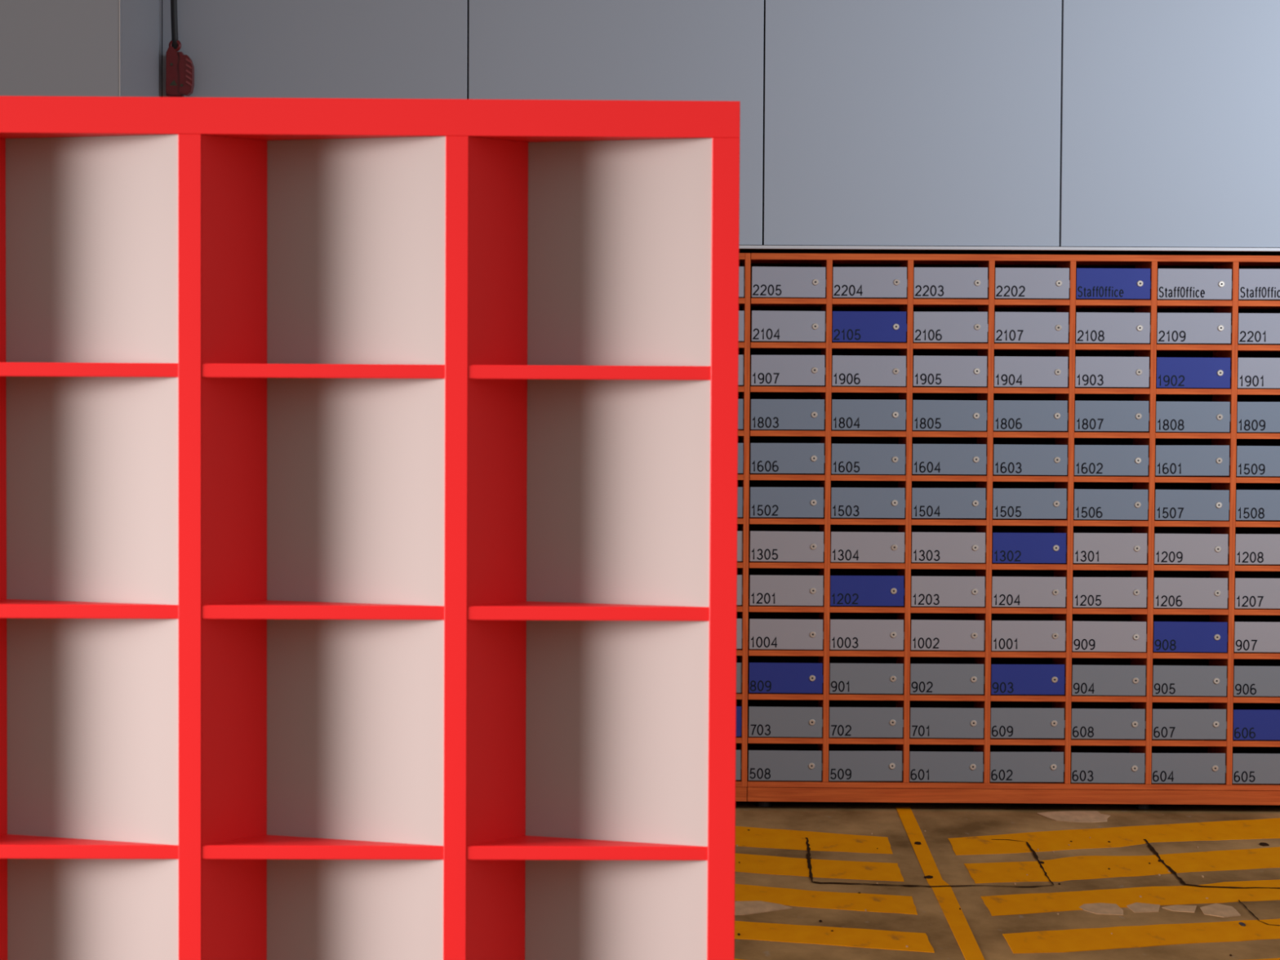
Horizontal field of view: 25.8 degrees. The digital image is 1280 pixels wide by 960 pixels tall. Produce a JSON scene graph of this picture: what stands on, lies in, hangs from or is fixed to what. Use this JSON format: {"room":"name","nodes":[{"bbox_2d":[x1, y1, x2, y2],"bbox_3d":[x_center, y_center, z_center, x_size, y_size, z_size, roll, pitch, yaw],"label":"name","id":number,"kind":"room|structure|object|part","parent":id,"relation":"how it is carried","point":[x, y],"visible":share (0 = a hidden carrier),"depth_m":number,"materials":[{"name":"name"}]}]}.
{"room":"mail room","nodes":[
{"label":"mail room","id":0,"kind":"room"},
{"bbox_2d":[0,0,161,97],"bbox_3d":[-3.631,-1.040,9.420,4.019,4.300,1.242,0,2,1],"label":"wall","id":1,"kind":"structure","parent":0,"point":[48,47],"depth_m":8.77,"materials":[{"name":"grey paint"}]},
{"bbox_3d":[-1.640,-1.040,9.154,0.031,4.220,0.679,0,2,1],"label":"wall panel","id":2,"kind":"part","parent":1,"relation":"part of","materials":[{"name":"grey paint"}]},
{"bbox_2d":[161,0,1279,248],"bbox_3d":[3.860,-1.960,9.467,11.010,2.382,0.121,0,2,1],"label":"wall","id":3,"kind":"structure","parent":0,"point":[1083,123],"depth_m":9.47,"materials":[{"name":"grey"}]},
{"bbox_3d":[-1.098,-1.982,9.478,1.033,2.354,0.036,0,2,1],"label":"wall panel","id":4,"kind":"part","parent":3,"relation":"part of","materials":[{"name":"grey paint"}]},
{"bbox_3d":[-0.078,-1.976,9.467,0.997,2.354,0.036,0,2,1],"label":"wall panel","id":5,"kind":"part","parent":3,"relation":"part of","materials":[{"name":"grey paint"}]},
{"bbox_3d":[0.926,-1.970,9.457,0.999,2.354,0.036,0,2,1],"label":"wall panel","id":6,"kind":"part","parent":3,"relation":"part of","materials":[{"name":"grey paint"}]},
{"bbox_2d":[739,244,1279,251],"bbox_3d":[3.421,-0.772,9.471,10.076,0.011,0.047,0,2,1],"label":"trim","id":7,"kind":"structure","parent":3,"relation":"attached to","point":[741,246],"depth_m":9.47,"materials":[{"name":"silver metal"}]},
{"bbox_3d":[1.931,-1.964,9.446,0.999,2.354,0.036,0,2,1],"label":"wall panel","id":8,"kind":"part","parent":3,"relation":"part of","materials":[{"name":"grey metal"}]},
{"bbox_2d":[734,800,1279,959],"bbox_3d":[-0.008,1.519,1.254,28.000,0.203,18.400,0,2,0],"label":"floor","id":9,"kind":"structure","parent":0,"point":[814,880],"depth_m":8.19,"materials":[{"name":"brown concrete"}]},
{"bbox_2d":[0,95,740,959],"bbox_3d":[-0.866,0.371,4.221,2.016,1.878,0.141,0,2,-1],"label":"cube shelf","id":10,"kind":"object","parent":9,"relation":"on","point":[368,468],"visible":1,"depth_m":4.19,"materials":[{"name":"red paint"}]},
{"bbox_3d":[-0.867,0.369,4.289,2.012,1.870,0.006,0,2,-1],"label":"panel","id":11,"kind":"part","parent":10,"relation":"part of","materials":[{"name":"red paint"}]},
{"bbox_3d":[0.121,0.376,4.236,0.041,1.769,0.135,0,2,-1],"label":"panel","id":12,"kind":"part","parent":10,"relation":"part of","materials":[{"name":"red paint"}]},
{"bbox_2d":[735,253,751,805],"bbox_3d":[-0.600,0.167,9.726,1.944,1.900,0.354,0,2,1],"label":"tall cabinet","id":13,"kind":"object","parent":9,"relation":"on","point":[744,259],"visible":0.03,"depth_m":9.54,"materials":[{"name":"orange wood"}]},
{"bbox_3d":[-0.604,1.029,9.751,1.906,0.018,0.340,0,2,1],"label":"board","id":14,"kind":"part","parent":13,"relation":"part of","materials":[{"name":"orange wood"}]},
{"bbox_3d":[0.222,0.974,9.575,0.254,0.104,0.004,0,2,0],"label":"door","id":15,"kind":"part","parent":13,"relation":"part of","materials":[{"name":"grey metal"}]},
{"bbox_3d":[0.223,0.825,9.570,0.254,0.104,0.004,0,2,1],"label":"door","id":16,"kind":"part","parent":13,"relation":"part of","materials":[{"name":"blue paint"}]},
{"bbox_3d":[0.224,0.675,9.566,0.254,0.104,0.004,0,2,0],"label":"door","id":17,"kind":"part","parent":13,"relation":"part of","materials":[{"name":"grey metal"}]},
{"bbox_3d":[-0.597,0.122,9.896,1.906,1.822,0.012,0,2,1],"label":"panel","id":18,"kind":"part","parent":13,"relation":"part of","materials":[{"name":"black"}]},
{"bbox_3d":[0.225,0.524,9.559,0.254,0.104,0.004,0,2,1],"label":"door","id":19,"kind":"part","parent":13,"relation":"part of","materials":[{"name":"grey paint"}]},
{"bbox_3d":[0.226,0.375,9.554,0.254,0.104,0.004,0,2,0],"label":"door","id":20,"kind":"part","parent":13,"relation":"part of","materials":[{"name":"grey paint"}]},
{"bbox_3d":[0.227,0.225,9.550,0.254,0.104,0.004,0,2,0],"label":"door","id":21,"kind":"part","parent":13,"relation":"part of","materials":[{"name":"grey paint"}]},
{"bbox_3d":[0.227,0.075,9.544,0.254,0.104,0.004,0,2,1],"label":"door","id":22,"kind":"part","parent":13,"relation":"part of","materials":[{"name":"grey metal"}]},
{"bbox_3d":[0.228,-0.075,9.537,0.254,0.104,0.004,0,2,1],"label":"door","id":23,"kind":"part","parent":13,"relation":"part of","materials":[{"name":"grey metal"}]},
{"bbox_3d":[0.229,-0.225,9.533,0.254,0.104,0.004,0,2,0],"label":"door","id":24,"kind":"part","parent":13,"relation":"part of","materials":[{"name":"grey paint"}]},
{"bbox_3d":[0.230,-0.375,9.528,0.254,0.104,0.004,0,2,0],"label":"door","id":25,"kind":"part","parent":13,"relation":"part of","materials":[{"name":"grey metal"}]},
{"bbox_3d":[0.231,-0.525,9.521,0.254,0.104,0.004,0,2,1],"label":"door","id":26,"kind":"part","parent":13,"relation":"part of","materials":[{"name":"grey paint"}]},
{"bbox_3d":[0.231,-0.674,9.517,0.254,0.104,0.004,0,2,0],"label":"door","id":27,"kind":"part","parent":13,"relation":"part of","materials":[{"name":"grey paint"}]},
{"bbox_2d":[746,253,1279,808],"bbox_3d":[1.742,0.180,9.701,2.736,1.900,0.354,0,2,1],"label":"tall cabinet","id":28,"kind":"object","parent":9,"relation":"on","point":[1014,520],"visible":0.99,"depth_m":9.54,"materials":[{"name":"orange metal"}]},
{"bbox_3d":[0.498,0.977,9.572,0.254,0.104,0.004,0,2,0],"label":"door","id":29,"kind":"part","parent":28,"relation":"part of","materials":[{"name":"grey metal"}]},
{"bbox_3d":[0.499,0.827,9.566,0.254,0.104,0.004,0,2,1],"label":"door","id":30,"kind":"part","parent":28,"relation":"part of","materials":[{"name":"grey paint"}]},
{"bbox_3d":[0.499,0.676,9.561,0.254,0.104,0.004,0,2,1],"label":"door","id":31,"kind":"part","parent":28,"relation":"part of","materials":[{"name":"blue paint"}]},
{"bbox_3d":[0.501,0.527,9.556,0.254,0.104,0.004,0,2,1],"label":"door","id":32,"kind":"part","parent":28,"relation":"part of","materials":[{"name":"grey paint"}]},
{"bbox_3d":[0.502,0.377,9.551,0.254,0.104,0.004,0,2,1],"label":"door","id":33,"kind":"part","parent":28,"relation":"part of","materials":[{"name":"grey paint"}]},
{"bbox_3d":[0.502,0.227,9.545,0.254,0.104,0.004,1,2,1],"label":"door","id":34,"kind":"part","parent":28,"relation":"part of","materials":[{"name":"grey paint"}]},
{"bbox_3d":[0.502,0.076,9.541,0.254,0.104,0.004,0,2,0],"label":"door","id":35,"kind":"part","parent":28,"relation":"part of","materials":[{"name":"grey metal"}]},
{"bbox_3d":[0.503,-0.074,9.534,0.254,0.104,0.004,0,2,1],"label":"door","id":36,"kind":"part","parent":28,"relation":"part of","materials":[{"name":"grey metal"}]},
{"bbox_3d":[0.504,-0.223,9.531,0.254,0.104,0.004,0,2,0],"label":"door","id":37,"kind":"part","parent":28,"relation":"part of","materials":[{"name":"grey paint"}]},
{"bbox_3d":[0.505,-0.373,9.524,0.254,0.104,0.004,0,2,1],"label":"door","id":38,"kind":"part","parent":28,"relation":"part of","materials":[{"name":"grey paint"}]},
{"bbox_3d":[0.507,-0.523,9.520,0.254,0.104,0.004,1,2,0],"label":"door","id":39,"kind":"part","parent":28,"relation":"part of","materials":[{"name":"grey metal"}]},
{"bbox_3d":[0.507,-0.672,9.514,0.254,0.104,0.004,1,2,0],"label":"door","id":40,"kind":"part","parent":28,"relation":"part of","materials":[{"name":"grey paint"}]},
{"bbox_3d":[0.773,0.978,9.570,0.254,0.104,0.004,0,2,0],"label":"door","id":41,"kind":"part","parent":28,"relation":"part of","materials":[{"name":"grey paint"}]},
{"bbox_3d":[0.774,0.828,9.563,0.254,0.104,0.004,0,2,1],"label":"door","id":42,"kind":"part","parent":28,"relation":"part of","materials":[{"name":"grey metal"}]},
{"bbox_3d":[0.775,0.678,9.559,0.254,0.104,0.004,0,2,0],"label":"door","id":43,"kind":"part","parent":28,"relation":"part of","materials":[{"name":"grey paint"}]},
{"bbox_3d":[0.776,0.528,9.554,0.254,0.104,0.004,0,2,1],"label":"door","id":44,"kind":"part","parent":28,"relation":"part of","materials":[{"name":"grey paint"}]},
{"bbox_3d":[0.776,0.378,9.548,0.254,0.104,0.004,0,2,1],"label":"door","id":45,"kind":"part","parent":28,"relation":"part of","materials":[{"name":"blue metal"}]},
{"bbox_3d":[0.778,0.229,9.543,0.254,0.104,0.004,0,2,1],"label":"door","id":46,"kind":"part","parent":28,"relation":"part of","materials":[{"name":"grey paint"}]},
{"bbox_3d":[0.778,0.078,9.537,0.254,0.104,0.004,0,2,1],"label":"door","id":47,"kind":"part","parent":28,"relation":"part of","materials":[{"name":"grey metal"}]},
{"bbox_3d":[0.779,-0.071,9.532,0.254,0.104,0.004,0,2,1],"label":"door","id":48,"kind":"part","parent":28,"relation":"part of","materials":[{"name":"grey paint"}]},
{"bbox_3d":[0.780,-0.222,9.526,0.254,0.104,0.004,0,2,1],"label":"door","id":49,"kind":"part","parent":28,"relation":"part of","materials":[{"name":"grey paint"}]},
{"bbox_3d":[0.781,-0.371,9.521,0.254,0.104,0.004,0,2,1],"label":"door","id":50,"kind":"part","parent":28,"relation":"part of","materials":[{"name":"grey metal"}]},
{"bbox_3d":[0.781,-0.521,9.515,0.254,0.104,0.004,0,2,1],"label":"door","id":51,"kind":"part","parent":28,"relation":"part of","materials":[{"name":"blue metal"}]},
{"bbox_3d":[0.782,-0.671,9.511,0.254,0.104,0.004,0,2,1],"label":"door","id":52,"kind":"part","parent":28,"relation":"part of","materials":[{"name":"grey paint"}]},
{"bbox_3d":[1.048,0.980,9.566,0.254,0.104,0.004,0,2,1],"label":"door","id":53,"kind":"part","parent":28,"relation":"part of","materials":[{"name":"grey paint"}]},
{"bbox_3d":[1.050,0.830,9.561,0.254,0.104,0.004,0,2,1],"label":"door","id":54,"kind":"part","parent":28,"relation":"part of","materials":[{"name":"grey metal"}]},
{"bbox_3d":[1.050,0.679,9.557,0.254,0.104,0.004,0,2,0],"label":"door","id":55,"kind":"part","parent":28,"relation":"part of","materials":[{"name":"grey metal"}]},
{"bbox_3d":[1.052,0.529,9.552,0.254,0.104,0.004,1,2,0],"label":"door","id":56,"kind":"part","parent":28,"relation":"part of","materials":[{"name":"grey metal"}]},
{"bbox_3d":[1.052,0.380,9.545,0.254,0.104,0.004,0,2,0],"label":"door","id":57,"kind":"part","parent":28,"relation":"part of","materials":[{"name":"grey paint"}]},
{"bbox_3d":[1.053,0.230,9.540,0.254,0.104,0.004,0,2,0],"label":"door","id":58,"kind":"part","parent":28,"relation":"part of","materials":[{"name":"grey paint"}]},
{"bbox_3d":[1.053,0.079,9.534,0.254,0.104,0.004,0,2,1],"label":"door","id":59,"kind":"part","parent":28,"relation":"part of","materials":[{"name":"grey paint"}]},
{"bbox_3d":[1.055,-0.071,9.529,0.254,0.104,0.004,0,2,1],"label":"door","id":60,"kind":"part","parent":28,"relation":"part of","materials":[{"name":"grey metal"}]},
{"bbox_3d":[1.055,-0.220,9.524,0.254,0.104,0.004,0,2,1],"label":"door","id":61,"kind":"part","parent":28,"relation":"part of","materials":[{"name":"grey paint"}]},
{"bbox_3d":[1.056,-0.370,9.519,0.254,0.104,0.004,0,2,0],"label":"door","id":62,"kind":"part","parent":28,"relation":"part of","materials":[{"name":"grey metal"}]},
{"bbox_3d":[1.057,-0.520,9.512,0.254,0.104,0.004,0,2,1],"label":"door","id":63,"kind":"part","parent":28,"relation":"part of","materials":[{"name":"grey metal"}]},
{"bbox_3d":[1.057,-0.670,9.508,0.254,0.104,0.004,0,2,0],"label":"door","id":64,"kind":"part","parent":28,"relation":"part of","materials":[{"name":"grey paint"}]},
{"bbox_3d":[1.727,1.042,9.727,2.715,0.018,0.340,0,2,1],"label":"board","id":65,"kind":"part","parent":28,"relation":"part of","materials":[{"name":"orange wood"}]},
{"bbox_3d":[1.323,0.980,9.563,0.254,0.104,0.004,0,2,1],"label":"door","id":66,"kind":"part","parent":28,"relation":"part of","materials":[{"name":"grey paint"}]},
{"bbox_3d":[1.324,0.830,9.558,0.254,0.104,0.004,0,2,1],"label":"door","id":67,"kind":"part","parent":28,"relation":"part of","materials":[{"name":"grey metal"}]},
{"bbox_3d":[1.326,0.681,9.554,0.254,0.104,0.004,0,2,0],"label":"door","id":68,"kind":"part","parent":28,"relation":"part of","materials":[{"name":"blue metal"}]},
{"bbox_3d":[1.327,0.531,9.548,0.254,0.104,0.004,0,2,0],"label":"door","id":69,"kind":"part","parent":28,"relation":"part of","materials":[{"name":"grey metal"}]},
{"bbox_3d":[1.327,0.381,9.542,0.254,0.104,0.004,0,2,1],"label":"door","id":70,"kind":"part","parent":28,"relation":"part of","materials":[{"name":"grey paint"}]},
{"bbox_3d":[1.328,0.232,9.537,0.254,0.104,0.004,0,2,0],"label":"door","id":71,"kind":"part","parent":28,"relation":"part of","materials":[{"name":"blue paint"}]},
{"bbox_3d":[1.329,0.080,9.532,0.254,0.104,0.004,0,2,0],"label":"door","id":72,"kind":"part","parent":28,"relation":"part of","materials":[{"name":"grey paint"}]},
{"bbox_3d":[1.330,-0.069,9.526,0.254,0.104,0.004,0,2,1],"label":"door","id":73,"kind":"part","parent":28,"relation":"part of","materials":[{"name":"grey metal"}]},
{"bbox_3d":[1.330,-0.219,9.521,0.254,0.104,0.004,0,2,0],"label":"door","id":74,"kind":"part","parent":28,"relation":"part of","materials":[{"name":"grey paint"}]},
{"bbox_3d":[1.331,-0.368,9.517,0.254,0.104,0.004,0,2,0],"label":"door","id":75,"kind":"part","parent":28,"relation":"part of","materials":[{"name":"grey paint"}]},
{"bbox_3d":[1.332,-0.518,9.511,0.254,0.104,0.004,0,2,0],"label":"door","id":76,"kind":"part","parent":28,"relation":"part of","materials":[{"name":"grey paint"}]},
{"bbox_3d":[1.333,-0.668,9.504,0.254,0.104,0.004,0,2,1],"label":"door","id":77,"kind":"part","parent":28,"relation":"part of","materials":[{"name":"grey paint"}]},
{"bbox_3d":[1.600,0.983,9.560,0.254,0.104,0.004,0,2,1],"label":"door","id":78,"kind":"part","parent":28,"relation":"part of","materials":[{"name":"grey metal"}]},
{"bbox_3d":[1.600,0.832,9.555,0.254,0.104,0.004,0,2,0],"label":"door","id":79,"kind":"part","parent":28,"relation":"part of","materials":[{"name":"grey paint"}]},
{"bbox_3d":[1.601,0.683,9.550,0.254,0.104,0.004,0,2,0],"label":"door","id":80,"kind":"part","parent":28,"relation":"part of","materials":[{"name":"grey metal"}]},
{"bbox_3d":[1.602,0.534,9.545,0.254,0.104,0.004,1,2,1],"label":"door","id":81,"kind":"part","parent":28,"relation":"part of","materials":[{"name":"grey metal"}]},
{"bbox_3d":[1.603,0.383,9.540,0.254,0.104,0.004,0,2,0],"label":"door","id":82,"kind":"part","parent":28,"relation":"part of","materials":[{"name":"grey paint"}]},
{"bbox_3d":[1.603,0.232,9.534,0.254,0.104,0.004,0,2,0],"label":"door","id":83,"kind":"part","parent":28,"relation":"part of","materials":[{"name":"grey paint"}]},
{"bbox_3d":[1.605,0.083,9.528,0.254,0.104,0.004,0,2,1],"label":"door","id":84,"kind":"part","parent":28,"relation":"part of","materials":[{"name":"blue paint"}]},
{"bbox_3d":[1.605,-0.067,9.523,0.254,0.104,0.004,0,2,1],"label":"door","id":85,"kind":"part","parent":28,"relation":"part of","materials":[{"name":"grey metal"}]},
{"bbox_3d":[1.605,-0.217,9.518,0.254,0.104,0.004,0,2,1],"label":"door","id":86,"kind":"part","parent":28,"relation":"part of","materials":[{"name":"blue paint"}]},
{"bbox_3d":[1.606,-0.367,9.514,0.254,0.104,0.004,0,2,0],"label":"door","id":87,"kind":"part","parent":28,"relation":"part of","materials":[{"name":"grey metal"}]},
{"bbox_3d":[1.608,-0.517,9.508,0.254,0.104,0.004,0,2,1],"label":"door","id":88,"kind":"part","parent":28,"relation":"part of","materials":[{"name":"grey metal"}]},
{"bbox_3d":[1.608,-0.666,9.502,0.254,0.104,0.004,0,2,1],"label":"door","id":89,"kind":"part","parent":28,"relation":"part of","materials":[{"name":"blue metal"}]},
{"bbox_3d":[1.874,0.984,9.558,0.254,0.104,0.004,0,2,1],"label":"door","id":90,"kind":"part","parent":28,"relation":"part of","materials":[{"name":"grey metal"}]},
{"bbox_3d":[1.875,0.833,9.551,0.254,0.104,0.004,0,2,1],"label":"door","id":91,"kind":"part","parent":28,"relation":"part of","materials":[{"name":"grey paint"}]},
{"bbox_3d":[1.876,0.685,9.547,0.254,0.104,0.004,1,2,1],"label":"door","id":92,"kind":"part","parent":28,"relation":"part of","materials":[{"name":"grey metal"}]},
{"bbox_3d":[1.877,0.535,9.542,0.254,0.104,0.004,0,2,1],"label":"door","id":93,"kind":"part","parent":28,"relation":"part of","materials":[{"name":"blue metal"}]},
{"bbox_3d":[1.877,0.385,9.536,0.254,0.104,0.004,0,2,1],"label":"door","id":94,"kind":"part","parent":28,"relation":"part of","materials":[{"name":"grey paint"}]},
{"bbox_3d":[1.878,0.235,9.532,0.254,0.104,0.004,1,2,0],"label":"door","id":95,"kind":"part","parent":28,"relation":"part of","materials":[{"name":"grey metal"}]},
{"bbox_3d":[1.880,0.085,9.525,0.254,0.104,0.004,1,2,1],"label":"door","id":96,"kind":"part","parent":28,"relation":"part of","materials":[{"name":"grey paint"}]},
{"bbox_3d":[1.880,-0.066,9.521,0.254,0.104,0.004,0,2,0],"label":"door","id":97,"kind":"part","parent":28,"relation":"part of","materials":[{"name":"grey paint"}]},
{"bbox_3d":[1.881,-0.215,9.515,0.254,0.104,0.004,0,2,0],"label":"door","id":98,"kind":"part","parent":28,"relation":"part of","materials":[{"name":"grey paint"}]},
{"bbox_3d":[1.881,-0.364,9.511,0.254,0.104,0.004,0,2,0],"label":"door","id":99,"kind":"part","parent":28,"relation":"part of","materials":[{"name":"blue metal"}]},
{"bbox_3d":[1.883,-0.516,9.505,0.254,0.104,0.004,0,2,0],"label":"door","id":100,"kind":"part","parent":28,"relation":"part of","materials":[{"name":"grey metal"}]},
{"bbox_3d":[1.884,-0.665,9.500,0.254,0.104,0.004,0,2,0],"label":"door","id":101,"kind":"part","parent":28,"relation":"part of","materials":[{"name":"grey paint"}]},
{"bbox_3d":[2.150,0.985,9.556,0.254,0.104,0.004,0,2,0],"label":"door","id":102,"kind":"part","parent":28,"relation":"part of","materials":[{"name":"grey paint"}]},
{"bbox_3d":[2.150,0.835,9.550,0.254,0.104,0.004,0,2,0],"label":"door","id":103,"kind":"part","parent":28,"relation":"part of","materials":[{"name":"blue paint"}]},
{"bbox_3d":[2.152,0.686,9.544,0.254,0.104,0.004,0,2,1],"label":"door","id":104,"kind":"part","parent":28,"relation":"part of","materials":[{"name":"grey paint"}]},
{"bbox_3d":[2.152,0.535,9.539,0.254,0.104,0.004,0,2,0],"label":"door","id":105,"kind":"part","parent":28,"relation":"part of","materials":[{"name":"grey paint"}]},
{"bbox_3d":[2.153,0.386,9.533,0.254,0.104,0.004,0,2,1],"label":"door","id":106,"kind":"part","parent":28,"relation":"part of","materials":[{"name":"grey paint"}]},
{"bbox_3d":[2.154,0.236,9.528,0.254,0.104,0.004,0,2,1],"label":"door","id":107,"kind":"part","parent":28,"relation":"part of","materials":[{"name":"grey paint"}]},
{"bbox_3d":[2.155,0.086,9.523,0.254,0.104,0.004,0,2,1],"label":"door","id":108,"kind":"part","parent":28,"relation":"part of","materials":[{"name":"grey metal"}]},
{"bbox_3d":[2.156,-0.064,9.518,0.254,0.104,0.004,0,2,0],"label":"door","id":109,"kind":"part","parent":28,"relation":"part of","materials":[{"name":"grey metal"}]},
{"bbox_3d":[2.156,-0.214,9.511,0.254,0.104,0.004,0,2,1],"label":"door","id":110,"kind":"part","parent":28,"relation":"part of","materials":[{"name":"grey metal"}]},
{"bbox_3d":[2.157,-0.363,9.508,0.254,0.104,0.004,0,2,0],"label":"door","id":111,"kind":"part","parent":28,"relation":"part of","materials":[{"name":"grey paint"}]},
{"bbox_3d":[2.158,-0.514,9.501,0.254,0.104,0.004,0,2,1],"label":"door","id":112,"kind":"part","parent":28,"relation":"part of","materials":[{"name":"grey paint"}]},
{"bbox_3d":[2.158,-0.664,9.497,0.254,0.104,0.004,0,2,1],"label":"door","id":113,"kind":"part","parent":28,"relation":"part of","materials":[{"name":"grey metal"}]},
{"bbox_2d":[738,248,1279,791],"bbox_3d":[3.855,-1.017,9.921,11.020,4.300,0.084,0,2,1],"label":"wall","id":114,"kind":"structure","parent":0,"point":[741,251],"depth_m":9.92,"materials":[{"name":"black paint"}]},
{"bbox_3d":[1.865,-3.238,8.753,15.000,0.200,2.300,0,2,1],"label":"ceiling","id":115,"kind":"structure","parent":0,"visible":0},
{"bbox_2d":[165,0,194,97],"bbox_3d":[-1.544,-2.233,9.398,0.092,1.890,0.066,0,2,1],"label":"switch box","id":116,"kind":"object","parent":115,"relation":"hanging from","point":[180,68],"visible":0.98,"depth_m":9.40,"materials":[{"name":"red plastic"}]},
{"bbox_3d":[-1.528,-1.367,9.424,0.048,0.146,0.046,0,2,1],"label":"lever","id":117,"kind":"part","parent":116,"relation":"part of","materials":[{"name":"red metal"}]}
]}

